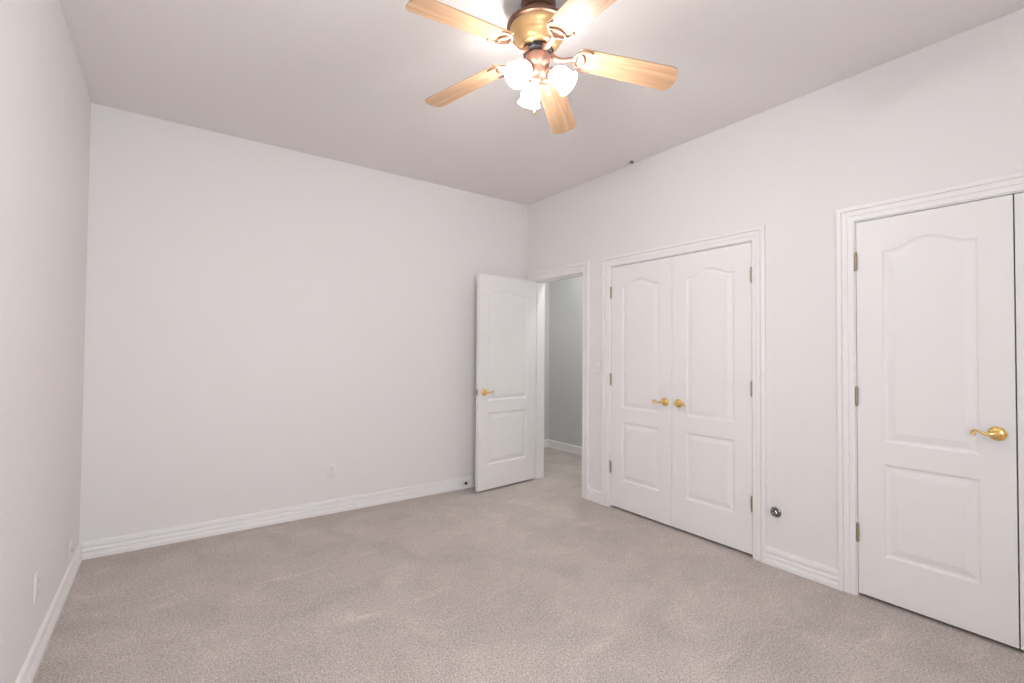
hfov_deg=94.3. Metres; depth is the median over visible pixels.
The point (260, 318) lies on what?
wall
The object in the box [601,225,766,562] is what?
door frame
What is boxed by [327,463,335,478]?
wall outlet
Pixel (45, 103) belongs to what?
wall
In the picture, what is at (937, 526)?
door
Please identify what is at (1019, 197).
door
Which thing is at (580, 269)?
door frame
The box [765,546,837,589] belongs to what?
baseboard
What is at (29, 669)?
baseboard
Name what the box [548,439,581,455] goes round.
baseboard
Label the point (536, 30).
ceiling fan
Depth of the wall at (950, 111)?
2.83 m
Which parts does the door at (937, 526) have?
lever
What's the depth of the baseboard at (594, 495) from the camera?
4.17 m
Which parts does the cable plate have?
plate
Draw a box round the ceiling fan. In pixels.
[406,0,677,133]
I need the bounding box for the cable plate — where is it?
[68,538,73,559]
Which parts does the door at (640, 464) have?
lever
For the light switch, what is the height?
0.116 m
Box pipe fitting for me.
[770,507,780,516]
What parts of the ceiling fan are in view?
blade, blade, lamp shade, light bulb, lamp shade, lamp arm, blade, lamp shade, blade, blade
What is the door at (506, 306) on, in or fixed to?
in the wall at (950, 111)
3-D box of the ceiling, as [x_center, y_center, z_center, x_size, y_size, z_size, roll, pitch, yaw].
[0.333,-1.530,2.889,4.957,0.080,6.090,1,-1,-36]
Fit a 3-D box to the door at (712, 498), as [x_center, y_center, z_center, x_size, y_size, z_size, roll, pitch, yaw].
[1.374,0.366,3.317,0.093,2.023,0.612,1,-1,-36]
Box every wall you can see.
[0,0,90,682]
[79,103,527,542]
[527,8,1023,568]
[544,282,549,439]
[549,276,582,446]
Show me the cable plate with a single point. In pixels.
(70, 541)
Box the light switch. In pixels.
[595,362,600,374]
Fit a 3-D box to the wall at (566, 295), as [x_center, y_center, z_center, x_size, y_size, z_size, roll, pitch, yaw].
[1.158,0.013,5.826,0.120,2.868,2.260,1,-1,-36]
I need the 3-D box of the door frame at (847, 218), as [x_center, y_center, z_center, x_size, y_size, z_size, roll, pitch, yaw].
[2.303,0.311,2.158,0.170,2.133,1.392,1,-1,-36]
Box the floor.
[32,447,1023,682]
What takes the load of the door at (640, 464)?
in the wall at (950, 111)
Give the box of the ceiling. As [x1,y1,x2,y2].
[59,0,1023,205]
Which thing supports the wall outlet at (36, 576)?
attached to the wall at (45, 103)
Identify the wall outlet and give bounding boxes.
[33,569,38,604]
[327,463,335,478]
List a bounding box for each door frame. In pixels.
[527,261,589,498]
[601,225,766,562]
[836,171,1023,594]
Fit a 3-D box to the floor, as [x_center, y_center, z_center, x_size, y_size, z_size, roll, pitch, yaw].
[0.309,1.407,2.826,4.957,0.060,6.090,1,-1,-36]
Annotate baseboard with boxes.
[15,543,81,682]
[81,475,474,559]
[544,439,547,447]
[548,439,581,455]
[587,488,600,503]
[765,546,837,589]
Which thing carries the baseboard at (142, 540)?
attached to the wall at (260, 318)
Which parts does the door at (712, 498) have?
lever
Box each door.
[475,273,535,491]
[609,257,671,525]
[672,242,752,554]
[854,194,1020,647]
[1014,192,1023,649]
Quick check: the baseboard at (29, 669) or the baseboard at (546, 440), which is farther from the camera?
the baseboard at (546, 440)
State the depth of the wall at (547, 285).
6.58 m

